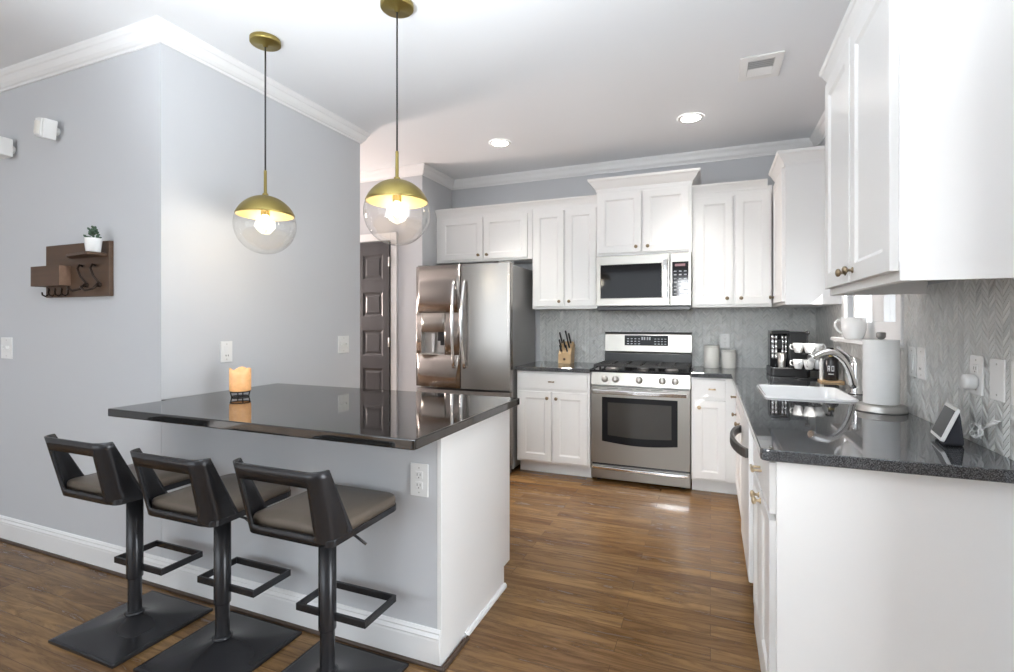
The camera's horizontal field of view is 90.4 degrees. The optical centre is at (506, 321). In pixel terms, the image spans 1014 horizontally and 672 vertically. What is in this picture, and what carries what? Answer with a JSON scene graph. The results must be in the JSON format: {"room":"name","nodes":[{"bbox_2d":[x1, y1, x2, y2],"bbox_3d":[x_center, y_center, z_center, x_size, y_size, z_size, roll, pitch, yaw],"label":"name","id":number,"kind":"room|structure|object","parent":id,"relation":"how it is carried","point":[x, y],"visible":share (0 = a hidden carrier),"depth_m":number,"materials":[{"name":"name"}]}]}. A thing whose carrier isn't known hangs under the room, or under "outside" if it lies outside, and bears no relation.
{"room":"kitchen","nodes":[
{"label":"kitchen","id":0,"kind":"room"},
{"bbox_2d":[84,237,102,252],"bbox_3d":[-2.106,-0.388,2.561,0.076,0.070,0.076,0,0,22],"label":"pot","id":1,"kind":"object","parent":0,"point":[92,244],"depth_m":2.54,"materials":[{"name":"white ceramic"}]},
{"bbox_2d":[0,43,359,556],"bbox_3d":[-2.852,-0.082,3.758,3.095,2.760,1.516,0,0,22],"label":"wall","id":2,"kind":"structure","parent":0,"point":[156,149],"depth_m":2.79,"materials":[{"name":"grey paint"}]},
{"bbox_2d":[1,337,12,358],"bbox_3d":[-2.966,0.157,2.977,0.115,0.125,0.018,0,0,22],"label":"light switch","id":3,"kind":"object","parent":2,"relation":"attached to","point":[6,342],"visible":1,"depth_m":2.97,"materials":[{"name":"white plastic"}]},
{"bbox_2d":[0,136,15,158],"bbox_3d":[-2.921,-1.007,2.913,0.092,0.104,0.102,0,0,22],"label":"sensor","id":4,"kind":"object","parent":2,"relation":"attached to","point":[7,149],"visible":1,"depth_m":2.90,"materials":[{"name":"white plastic"}]},
{"bbox_2d":[33,117,59,139],"bbox_3d":[-2.513,-1.052,2.748,0.118,0.121,0.103,0,0,22],"label":"sensor","id":5,"kind":"object","parent":2,"relation":"attached to","point":[45,128],"visible":1,"depth_m":2.71,"materials":[{"name":"white plastic"}]},
{"bbox_2d":[31,240,112,297],"bbox_3d":[-2.337,-0.275,2.670,0.591,0.286,0.114,0,0,22],"label":"key rack","id":6,"kind":"object","parent":2,"relation":"attached to","point":[70,270],"visible":1,"depth_m":2.68,"materials":[{"name":"brown wood"}]},
{"bbox_2d":[66,251,106,258],"bbox_3d":[-2.225,-0.345,2.613,0.314,0.014,0.093,0,0,22],"label":"shelf","id":7,"kind":"object","parent":6,"relation":"attached to","point":[84,254],"depth_m":2.60,"materials":[{"name":"brown wood"}]},
{"bbox_2d":[83,226,102,252],"bbox_3d":[-2.106,-0.421,2.561,0.076,0.135,0.076,0,0,22],"label":"potted succulent","id":8,"kind":"object","parent":6,"relation":"on","point":[92,244],"visible":0.98,"depth_m":2.54,"materials":[{"name":"white ceramic"}]},
{"bbox_2d":[0,515,159,586],"bbox_3d":[-3.094,1.228,3.026,2.995,0.140,0.023,0,0,22],"label":"baseboard","id":9,"kind":"structure","parent":2,"relation":"attached to","point":[73,546],"depth_m":2.73,"materials":[{"name":"white paint"}]},
{"bbox_2d":[0,16,369,143],"bbox_3d":[-2.780,-1.416,3.729,3.050,0.092,1.626,0,0,22],"label":"trim","id":10,"kind":"structure","parent":2,"relation":"attached to","point":[154,30],"depth_m":2.74,"materials":[{"name":"white paint"}]},
{"bbox_2d":[220,341,231,361],"bbox_3d":[-1.563,0.168,2.806,0.009,0.116,0.072,0,0,22],"label":"wall outlet","id":11,"kind":"object","parent":2,"relation":"attached to","point":[225,346],"visible":1,"depth_m":2.80,"materials":[{"name":"white plastic"}]},
{"bbox_2d":[224,345,229,357],"bbox_3d":[-1.561,0.168,2.805,0.004,0.068,0.033,0,0,22],"label":"receptacle","id":12,"kind":"object","parent":11,"relation":"attached to","point":[226,347],"depth_m":2.81,"materials":[{"name":"white plastic"}]},
{"bbox_2d":[338,336,348,352],"bbox_3d":[-1.197,0.168,3.700,0.018,0.125,0.115,0,0,22],"label":"light switch","id":13,"kind":"object","parent":2,"relation":"attached to","point":[343,341],"visible":1,"depth_m":3.70,"materials":[{"name":"white plastic"}]},
{"bbox_2d":[360,111,824,189],"bbox_3d":[-1.030,-1.416,3.738,6.289,0.092,3.160,0,0,22],"label":"trim","id":14,"kind":"structure","parent":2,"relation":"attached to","point":[768,148],"depth_m":4.62,"materials":[{"name":"white paint"}]},
{"bbox_2d":[0,464,760,671],"bbox_3d":[-1.221,1.348,0.849,8.300,0.100,8.860,0,0,22],"label":"floor","id":15,"kind":"structure","parent":0,"point":[601,575],"depth_m":2.41,"materials":[{"name":"brown wood"}]},
{"bbox_2d":[44,434,212,668],"bbox_3d":[-1.594,0.877,2.137,0.417,0.841,0.446,0,0,22],"label":"bar stool","id":16,"kind":"object","parent":15,"relation":"on","point":[113,637],"visible":0.92,"depth_m":2.08,"materials":[{"name":"black metal"}]},
{"bbox_2d":[67,464,189,495],"bbox_3d":[-1.592,0.669,2.176,0.357,0.038,0.368,0,0,22],"label":"seat cushion","id":17,"kind":"object","parent":16,"relation":"on","point":[77,481],"depth_m":2.06,"materials":[{"name":"beige leather"}]},
{"bbox_2d":[130,448,301,671],"bbox_3d":[-1.126,0.885,1.969,0.417,0.825,0.446,0,0,22],"label":"bar stool","id":18,"kind":"object","parent":15,"relation":"on","point":[234,641],"visible":0.98,"depth_m":1.93,"materials":[{"name":"black metal"}]},
{"bbox_2d":[152,473,289,516],"bbox_3d":[-1.124,0.685,2.008,0.357,0.038,0.368,0,0,22],"label":"seat cushion","id":19,"kind":"object","parent":18,"relation":"on","point":[181,501],"depth_m":1.91,"materials":[{"name":"beige leather"}]},
{"bbox_2d":[233,458,408,671],"bbox_3d":[-0.644,0.877,1.774,0.417,0.841,0.446,0,0,22],"label":"bar stool","id":20,"kind":"object","parent":15,"relation":"on","point":[328,514],"visible":1,"depth_m":1.75,"materials":[{"name":"black metal"}]},
{"bbox_2d":[253,484,394,535],"bbox_3d":[-0.642,0.669,1.813,0.357,0.038,0.368,0,0,22],"label":"seat cushion","id":21,"kind":"object","parent":20,"relation":"on","point":[363,507],"depth_m":1.74,"materials":[{"name":"beige leather"}]},
{"bbox_2d":[156,409,509,671],"bbox_3d":[-0.837,0.859,2.488,1.592,0.878,0.717,0,0,22],"label":"base cabinet","id":22,"kind":"object","parent":15,"relation":"on","point":[443,555],"visible":0.66,"depth_m":2.08,"materials":[{"name":"grey paint"}]},
{"bbox_2d":[108,383,519,449],"bbox_3d":[-0.866,0.402,2.383,1.613,0.035,0.973,0,0,22],"label":"countertop","id":23,"kind":"structure","parent":22,"relation":"on","point":[407,420],"depth_m":2.15,"materials":[{"name":"black stone"}]},
{"bbox_2d":[229,367,250,397],"bbox_3d":[-1.362,0.309,2.569,0.101,0.150,0.101,0,0,22],"label":"candle holder","id":24,"kind":"object","parent":23,"relation":"on","point":[239,378],"visible":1,"depth_m":2.53,"materials":[{"name":"orange glass"}]},
{"bbox_2d":[410,462,427,497],"bbox_3d":[-0.335,0.604,1.919,0.078,0.125,0.009,0,0,22],"label":"wall outlet","id":25,"kind":"object","parent":22,"relation":"attached to","point":[418,472],"visible":1,"depth_m":1.92,"materials":[{"name":"white plastic"}]},
{"bbox_2d":[415,481,422,488],"bbox_3d":[-0.336,0.624,1.917,0.034,0.028,0.004,0,0,22],"label":"receptacle","id":26,"kind":"object","parent":25,"relation":"attached to","point":[418,484],"depth_m":1.92,"materials":[{"name":"white plastic"}]},
{"bbox_2d":[415,471,422,478],"bbox_3d":[-0.336,0.585,1.917,0.034,0.028,0.004,0,0,22],"label":"receptacle","id":27,"kind":"object","parent":25,"relation":"attached to","point":[418,474],"depth_m":1.91,"materials":[{"name":"white plastic"}]},
{"bbox_2d":[416,261,534,472],"bbox_3d":[-0.296,0.394,4.668,0.923,1.809,0.795,0,0,22],"label":"refrigerator","id":28,"kind":"object","parent":15,"relation":"on","point":[475,323],"visible":0.71,"depth_m":4.36,"materials":[{"name":"silver metal"}]},
{"bbox_2d":[517,370,591,477],"bbox_3d":[0.483,0.859,4.480,0.636,0.878,0.649,0,0,22],"label":"base cabinet","id":29,"kind":"object","parent":15,"relation":"on","point":[554,408],"visible":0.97,"depth_m":4.22,"materials":[{"name":"white paint"}]},
{"bbox_2d":[515,361,598,372],"bbox_3d":[0.486,0.402,4.483,0.646,0.035,0.624,0,0,22],"label":"countertop","id":30,"kind":"structure","parent":29,"relation":"on","point":[547,366],"depth_m":4.29,"materials":[{"name":"black stone"}]},
{"bbox_2d":[558,341,574,363],"bbox_3d":[0.552,0.284,4.651,0.118,0.199,0.161,0,0,22],"label":"knife block","id":31,"kind":"object","parent":30,"relation":"on","point":[564,357],"visible":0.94,"depth_m":4.59,"materials":[{"name":"brown wood"}]},
{"bbox_2d":[591,332,692,488],"bbox_3d":[1.138,0.697,4.207,0.764,1.203,0.638,0,0,22],"label":"gas range","id":32,"kind":"object","parent":15,"relation":"on","point":[641,389],"visible":1,"depth_m":4.00,"materials":[{"name":"silver metal"}]},
{"bbox_2d":[591,360,692,374],"bbox_3d":[1.135,0.381,4.199,0.764,0.058,0.504,0,0,22],"label":"cooktop","id":33,"kind":"object","parent":32,"relation":"in","point":[606,367],"depth_m":4.09,"materials":[{"name":"metal"}]},
{"bbox_2d":[627,337,665,344],"bbox_3d":[1.229,0.169,4.437,0.335,0.062,0.004,0,0,22],"label":"print","id":34,"kind":"object","parent":32,"relation":"attached to","point":[630,340],"depth_m":4.44},
{"bbox_2d":[691,377,736,494],"bbox_3d":[1.650,0.859,4.008,0.323,0.878,0.649,0,0,22],"label":"base cabinet","id":35,"kind":"object","parent":15,"relation":"on","point":[713,457],"visible":0.92,"depth_m":3.75,"materials":[{"name":"white paint"}]},
{"bbox_2d":[730,393,740,514],"bbox_3d":[1.753,0.859,3.108,0.654,0.878,1.053,0,0,22],"label":"base cabinet","id":36,"kind":"object","parent":15,"relation":"on","point":[738,405],"visible":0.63,"depth_m":3.29,"materials":[{"name":"white paint"}]},
{"bbox_2d":[691,366,1013,483],"bbox_3d":[1.488,0.402,2.820,0.914,0.035,2.959,0,0,22],"label":"countertop","id":37,"kind":"structure","parent":36,"relation":"on","point":[809,432],"depth_m":1.65,"materials":[{"name":"black stone"}]},
{"bbox_2d":[704,345,718,367],"bbox_3d":[1.701,0.291,4.188,0.122,0.185,0.122,0,0,22],"label":"canister","id":38,"kind":"object","parent":37,"relation":"on","point":[711,352],"visible":1,"depth_m":4.14,"materials":[{"name":"beige ceramic"}]},
{"bbox_2d":[721,349,735,368],"bbox_3d":[1.833,0.309,4.156,0.114,0.150,0.114,0,0,22],"label":"canister","id":39,"kind":"object","parent":37,"relation":"on","point":[728,356],"visible":1,"depth_m":4.11,"materials":[{"name":"beige ceramic"}]},
{"bbox_2d":[766,330,809,376],"bbox_3d":[2.032,0.225,3.647,0.245,0.318,0.315,0,0,22],"label":"coffee machine","id":40,"kind":"object","parent":37,"relation":"on","point":[779,341],"visible":0.87,"depth_m":3.56,"materials":[{"name":"black plastic"}]},
{"bbox_2d":[777,353,785,366],"bbox_3d":[1.951,0.273,3.574,0.056,0.100,0.056,0,0,22],"label":"cup","id":41,"kind":"object","parent":40,"relation":"on","point":[781,357],"visible":1,"depth_m":3.55,"materials":[{"name":"silver metal"}]},
{"bbox_2d":[771,366,792,368],"bbox_3d":[1.951,0.326,3.574,0.130,0.004,0.110,0,0,22],"label":"drip tray","id":42,"kind":"object","parent":40,"relation":"on","point":[772,367],"depth_m":3.54,"materials":[{"name":"silver metal"}]},
{"bbox_2d":[793,331,818,379],"bbox_3d":[2.015,0.222,3.376,0.170,0.323,0.170,0,0,22],"label":"stand","id":43,"kind":"object","parent":37,"relation":"on","point":[807,333],"visible":0.62,"depth_m":3.36,"materials":[{"name":"black metal"}]},
{"bbox_2d":[789,359,803,368],"bbox_3d":[1.946,0.285,3.369,0.077,0.062,0.068,0,0,-14],"label":"espresso cup","id":44,"kind":"object","parent":43,"relation":"on","point":[797,363],"visible":1,"depth_m":3.35,"materials":[{"name":"white ceramic"}]},
{"bbox_2d":[789,343,803,352],"bbox_3d":[1.946,0.177,3.369,0.077,0.062,0.068,0,0,-14],"label":"espresso cup","id":45,"kind":"object","parent":43,"relation":"on","point":[797,347],"visible":0.99,"depth_m":3.35,"materials":[{"name":"white ceramic"}]},
{"bbox_2d":[803,343,814,352],"bbox_3d":[1.990,0.177,3.312,0.068,0.062,0.081,0,0,22],"label":"espresso cup","id":46,"kind":"object","parent":43,"relation":"on","point":[808,347],"visible":0.98,"depth_m":3.29,"materials":[{"name":"white ceramic"}]},
{"bbox_2d":[803,360,814,369],"bbox_3d":[1.990,0.285,3.312,0.068,0.062,0.081,0,0,22],"label":"espresso cup","id":47,"kind":"object","parent":43,"relation":"on","point":[809,365],"visible":0.91,"depth_m":3.30,"materials":[{"name":"white ceramic"}]},
{"bbox_2d":[814,359,823,368],"bbox_3d":[2.063,0.285,3.329,0.070,0.062,0.075,0,0,22],"label":"espresso cup","id":48,"kind":"object","parent":43,"relation":"on","point":[816,366],"visible":0.46,"depth_m":3.31,"materials":[{"name":"white ceramic"}]},
{"bbox_2d":[813,343,825,351],"bbox_3d":[2.063,0.177,3.329,0.070,0.062,0.075,0,0,22],"label":"espresso cup","id":49,"kind":"object","parent":43,"relation":"on","point":[818,346],"visible":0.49,"depth_m":3.31,"materials":[{"name":"white ceramic"}]},
{"bbox_2d":[757,384,858,401],"bbox_3d":[1.584,0.480,2.696,0.406,0.212,0.524,0,0,22],"label":"sink","id":50,"kind":"object","parent":37,"relation":"in","point":[768,391],"visible":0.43,"depth_m":2.89,"materials":[{"name":"white ceramic"}]},
{"bbox_2d":[817,379,844,382],"bbox_3d":[2.058,0.378,3.199,0.130,0.011,0.125,0,0,22],"label":"soap tray","id":51,"kind":"object","parent":37,"relation":"on","point":[819,380],"visible":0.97,"depth_m":3.15,"materials":[{"name":"brown wood"}]},
{"bbox_2d":[819,358,822,379],"bbox_3d":[2.015,0.304,3.225,0.022,0.136,0.022,0,0,22],"label":"slim bottle","id":52,"kind":"object","parent":51,"relation":"on","point":[821,359],"visible":1,"depth_m":3.22,"materials":[{"name":"white plastic"}]},
{"bbox_2d":[824,348,838,380],"bbox_3d":[2.059,0.269,3.196,0.080,0.206,0.080,0,0,22],"label":"soap bottle","id":53,"kind":"object","parent":51,"relation":"on","point":[831,363],"visible":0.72,"depth_m":3.17,"materials":[{"name":"black plastic"}]},
{"bbox_2d":[807,347,862,394],"bbox_3d":[1.743,0.262,2.648,0.384,0.243,0.159,0,0,-37],"label":"faucet","id":54,"kind":"object","parent":37,"relation":"on","point":[852,366],"visible":1,"depth_m":2.65,"materials":[{"name":"silver metal"}]},
{"bbox_2d":[855,332,907,414],"bbox_3d":[1.605,0.214,2.159,0.184,0.339,0.184,0,0,22],"label":"paper towel holder","id":55,"kind":"object","parent":37,"relation":"on","point":[901,409],"visible":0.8,"depth_m":2.10,"materials":[{"name":"silver metal"}]},
{"bbox_2d":[863,339,899,405],"bbox_3d":[1.605,0.214,2.159,0.129,0.272,0.129,0,0,22],"label":"paper towel roll","id":56,"kind":"object","parent":55,"relation":"on","point":[881,358],"visible":0.98,"depth_m":2.11,"materials":[{"name":"white paper"}]},
{"bbox_2d":[931,403,963,445],"bbox_3d":[1.407,0.326,1.607,0.067,0.115,0.171,0,0,31],"label":"smart display","id":57,"kind":"object","parent":37,"relation":"on","point":[947,428],"visible":1,"depth_m":1.55,"materials":[{"name":"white plastic"}]},
{"bbox_2d":[963,420,1000,438],"bbox_3d":[1.437,0.325,1.522,0.027,0.081,0.152,0,0,10],"label":"power cable","id":58,"kind":"object","parent":37,"relation":"on","point":[994,422],"visible":0.98,"depth_m":1.53,"materials":[{"name":"white plastic"}]},
{"bbox_2d":[730,407,753,582],"bbox_3d":[1.411,0.862,2.346,0.680,0.864,0.604,0,0,22],"label":"dishwasher","id":59,"kind":"object","parent":15,"relation":"on","point":[745,449],"visible":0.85,"depth_m":2.26,"materials":[{"name":"white plastic"}]},
{"bbox_2d":[749,439,1013,671],"bbox_3d":[1.198,0.859,1.738,0.651,0.878,0.676,0,0,22],"label":"base cabinet","id":60,"kind":"object","parent":15,"relation":"on","point":[855,570],"visible":0.89,"depth_m":1.43,"materials":[{"name":"white paint"}]},
{"bbox_2d":[360,175,451,391],"bbox_3d":[-2.101,-0.082,5.611,3.100,2.760,0.690,0,0,22],"label":"wall","id":61,"kind":"structure","parent":0,"point":[411,224],"depth_m":4.79,"materials":[{"name":"grey paint"}]},
{"bbox_2d":[360,241,389,389],"bbox_3d":[-1.485,0.258,4.930,0.773,2.050,0.094,0,0,22],"label":"door","id":62,"kind":"structure","parent":61,"relation":"in","point":[374,256],"depth_m":4.88,"materials":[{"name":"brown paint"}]},
{"bbox_2d":[360,232,396,389],"bbox_3d":[-1.472,0.222,4.975,0.912,2.153,0.018,0,0,22],"label":"door frame","id":63,"kind":"structure","parent":61,"relation":"attached to","point":[392,236],"depth_m":4.81,"materials":[{"name":"white paint"}]},
{"bbox_2d":[0,0,850,179],"bbox_3d":[-1.221,-1.512,0.849,8.300,0.100,8.860,0,0,22],"label":"ceiling","id":64,"kind":"structure","parent":0,"point":[565,82],"depth_m":2.82,"materials":[{"name":"white paint"}]},
{"bbox_2d":[232,31,296,253],"bbox_3d":[-1.252,-0.905,2.607,0.300,1.112,0.300,0,0,22],"label":"pendant lamp","id":65,"kind":"object","parent":64,"relation":"hanging from","point":[264,207],"visible":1,"depth_m":2.59,"materials":[{"name":"gold metal"}]},
{"bbox_2d":[261,210,269,215],"bbox_3d":[-1.252,-0.597,2.607,0.042,0.096,0.042,0,0,22],"label":"socket","id":66,"kind":"object","parent":65,"relation":"attached to","point":[263,212],"depth_m":2.59,"materials":[{"name":"gold metal"}]},
{"bbox_2d":[363,0,429,245],"bbox_3d":[-0.505,-0.905,2.313,0.300,1.112,0.300,0,0,22],"label":"pendant lamp","id":67,"kind":"object","parent":64,"relation":"hanging from","point":[397,194],"visible":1,"depth_m":2.31,"materials":[{"name":"gold metal"}]},
{"bbox_2d":[392,195,401,202],"bbox_3d":[-0.505,-0.597,2.313,0.042,0.096,0.042,0,0,22],"label":"socket","id":68,"kind":"object","parent":67,"relation":"attached to","point":[395,198],"depth_m":2.30,"materials":[{"name":"gold metal"}]},
{"bbox_2d":[489,139,510,147],"bbox_3d":[-0.055,-1.457,4.121,0.184,0.005,0.184,0,0,22],"label":"recessed light","id":69,"kind":"object","parent":64,"relation":"in","point":[500,143],"visible":1,"depth_m":4.13,"materials":[{"name":"white plastic"}]},
{"bbox_2d":[677,113,704,123],"bbox_3d":[1.320,-1.457,3.614,0.184,0.005,0.184,0,0,22],"label":"recessed light","id":70,"kind":"object","parent":64,"relation":"in","point":[689,118],"visible":1,"depth_m":3.62,"materials":[{"name":"white plastic"}]},
{"bbox_2d":[738,50,784,81],"bbox_3d":[1.450,-1.457,2.882,0.220,0.010,0.290,0,0,22],"label":"ceiling vent","id":71,"kind":"object","parent":64,"relation":"in","point":[766,65],"visible":1,"depth_m":2.87,"materials":[{"name":"white plastic"}]},
{"bbox_2d":[452,155,774,367],"bbox_3d":[0.971,-0.082,4.688,3.289,2.760,0.100,0,0,22],"label":"wall","id":72,"kind":"structure","parent":0,"point":[752,168],"depth_m":4.79,"materials":[{"name":"grey paint"}]},
{"bbox_2d":[435,201,532,264],"bbox_3d":[-0.179,-0.830,4.891,0.997,0.520,0.376,0,0,22],"label":"upper cabinet","id":73,"kind":"object","parent":72,"relation":"attached to","point":[494,233],"visible":0.95,"depth_m":4.75,"materials":[{"name":"white paint"}]},
{"bbox_2d":[531,195,596,309],"bbox_3d":[0.560,-0.601,4.593,0.598,0.978,0.376,0,0,22],"label":"upper cabinet","id":74,"kind":"object","parent":72,"relation":"attached to","point":[564,229],"visible":0.95,"depth_m":4.45,"materials":[{"name":"white paint"}]},
{"bbox_2d":[587,167,700,256],"bbox_3d":[1.179,-0.879,4.303,0.895,0.650,0.450,0,0,22],"label":"upper cabinet","id":75,"kind":"object","parent":72,"relation":"attached to","point":[644,213],"visible":0.93,"depth_m":4.13,"materials":[{"name":"white paint"}]},
{"bbox_2d":[596,252,692,310],"bbox_3d":[1.176,-0.319,4.292,0.757,0.458,0.461,0,0,22],"label":"microwave","id":76,"kind":"object","parent":75,"relation":"attached to","point":[644,282],"visible":0.98,"depth_m":4.11,"materials":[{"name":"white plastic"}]},
{"bbox_2d":[674,270,686,293],"bbox_3d":[1.377,-0.311,4.000,0.096,0.186,0.001,0,0,22],"label":"print","id":77,"kind":"object","parent":76,"relation":"attached to","point":[680,276],"depth_m":4.00},
{"bbox_2d":[540,307,815,367],"bbox_3d":[1.399,0.128,4.457,2.324,0.540,0.008,0,0,22],"label":"backsplash","id":78,"kind":"structure","parent":72,"relation":"attached to","point":[748,328],"depth_m":4.37,"materials":[{"name":"tile"}]},
{"bbox_2d":[720,334,729,347],"bbox_3d":[1.848,0.163,4.266,0.072,0.116,0.009,0,0,22],"label":"wall outlet","id":79,"kind":"object","parent":72,"relation":"attached to","point":[724,338],"visible":1,"depth_m":4.26,"materials":[{"name":"white plastic"}]},
{"bbox_2d":[692,178,771,308],"bbox_3d":[1.814,-0.601,4.086,0.573,0.978,0.376,0,0,22],"label":"upper cabinet","id":80,"kind":"object","parent":72,"relation":"attached to","point":[732,221],"visible":1,"depth_m":3.94,"materials":[{"name":"white paint"}]},
{"bbox_2d":[820,138,953,338],"bbox_3d":[1.955,-0.082,2.586,0.110,2.760,3.260,0,0,22],"label":"wall","id":81,"kind":"structure","parent":0,"point":[850,297],"depth_m":3.10,"materials":[{"name":"grey paint"}]},
{"bbox_2d":[768,145,841,307],"bbox_3d":[2.128,-0.620,3.672,0.375,1.015,0.908,0,0,22],"label":"upper cabinet","id":82,"kind":"object","parent":81,"relation":"attached to","point":[798,175],"visible":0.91,"depth_m":3.32,"materials":[{"name":"white paint"}]},
{"bbox_2d":[831,295,904,348],"bbox_3d":[1.938,-0.199,2.682,0.163,0.637,1.085,0,0,22],"label":"window","id":83,"kind":"structure","parent":81,"relation":"in","point":[887,310],"depth_m":2.60,"materials":[{"name":"white paint"}]},
{"bbox_2d":[834,317,866,338],"bbox_3d":[1.911,0.037,2.798,0.150,0.120,0.124,0,0,22],"label":"cup","id":84,"kind":"object","parent":83,"relation":"on","point":[851,327],"visible":0.99,"depth_m":2.75,"materials":[{"name":"white ceramic"}]},
{"bbox_2d":[909,346,916,376],"bbox_3d":[1.681,0.166,2.088,0.009,0.122,0.076,0,0,22],"label":"light switch","id":85,"kind":"object","parent":81,"relation":"attached to","point":[912,350],"visible":1,"depth_m":2.07,"materials":[{"name":"white plastic"}]},
{"bbox_2d":[816,278,1013,459],"bbox_3d":[1.880,0.128,2.558,0.008,0.540,3.152,0,0,22],"label":"backsplash","id":86,"kind":"structure","parent":81,"relation":"attached to","point":[955,320],"depth_m":1.72,"materials":[{"name":"tile"}]},
{"bbox_2d":[819,0,1013,295],"bbox_3d":[1.315,-0.581,1.657,0.376,0.947,0.901,0,0,22],"label":"upper cabinet","id":87,"kind":"object","parent":81,"relation":"attached to","point":[919,94],"visible":1,"depth_m":1.31,"materials":[{"name":"white paint"}]},
{"bbox_2d":[917,347,925,379],"bbox_3d":[1.644,0.166,1.997,0.009,0.125,0.080,0,0,22],"label":"wall outlet","id":88,"kind":"object","parent":81,"relation":"attached to","point":[921,352],"visible":1,"depth_m":1.99,"materials":[{"name":"white plastic"}]},
{"bbox_2d":[919,355,921,371],"bbox_3d":[1.643,0.166,1.998,0.004,0.068,0.033,0,0,22],"label":"receptacle","id":89,"kind":"object","parent":88,"relation":"attached to","point":[920,356],"depth_m":2.00,"materials":[{"name":"white plastic"}]},
{"bbox_2d":[970,354,983,395],"bbox_3d":[1.477,0.168,1.584,0.009,0.125,0.080,0,0,22],"label":"wall outlet","id":90,"kind":"object","parent":81,"relation":"attached to","point":[976,361],"visible":0.84,"depth_m":1.57,"materials":[{"name":"white plastic"}]},
{"bbox_2d":[960,374,977,389],"bbox_3d":[1.458,0.190,1.589,0.030,0.049,0.049,0,0,22],"label":"plug adapter","id":91,"kind":"object","parent":90,"relation":"attached to","point":[967,381],"visible":1,"depth_m":1.57,"materials":[{"name":"white plastic"}]},
{"bbox_2d":[972,364,977,372],"bbox_3d":[1.475,0.148,1.585,0.004,0.028,0.034,0,0,22],"label":"receptacle","id":92,"kind":"object","parent":90,"relation":"attached to","point":[974,366],"depth_m":1.58,"materials":[{"name":"white plastic"}]},
{"bbox_2d":[990,358,1005,402],"bbox_3d":[1.432,0.170,1.468,0.006,0.122,0.080,0,0,22],"label":"wall plate","id":93,"kind":"object","parent":81,"relation":"attached to","point":[997,366],"visible":1,"depth_m":1.46,"materials":[{"name":"white plastic"}]},
{"bbox_2d":[1011,361,1013,404],"bbox_3d":[1.387,0.170,1.362,0.009,0.122,0.080,0,0,22],"label":"light switch","id":94,"kind":"object","parent":81,"relation":"attached to","point":[1012,362],"visible":1,"depth_m":1.39,"materials":[{"name":"white plastic"}]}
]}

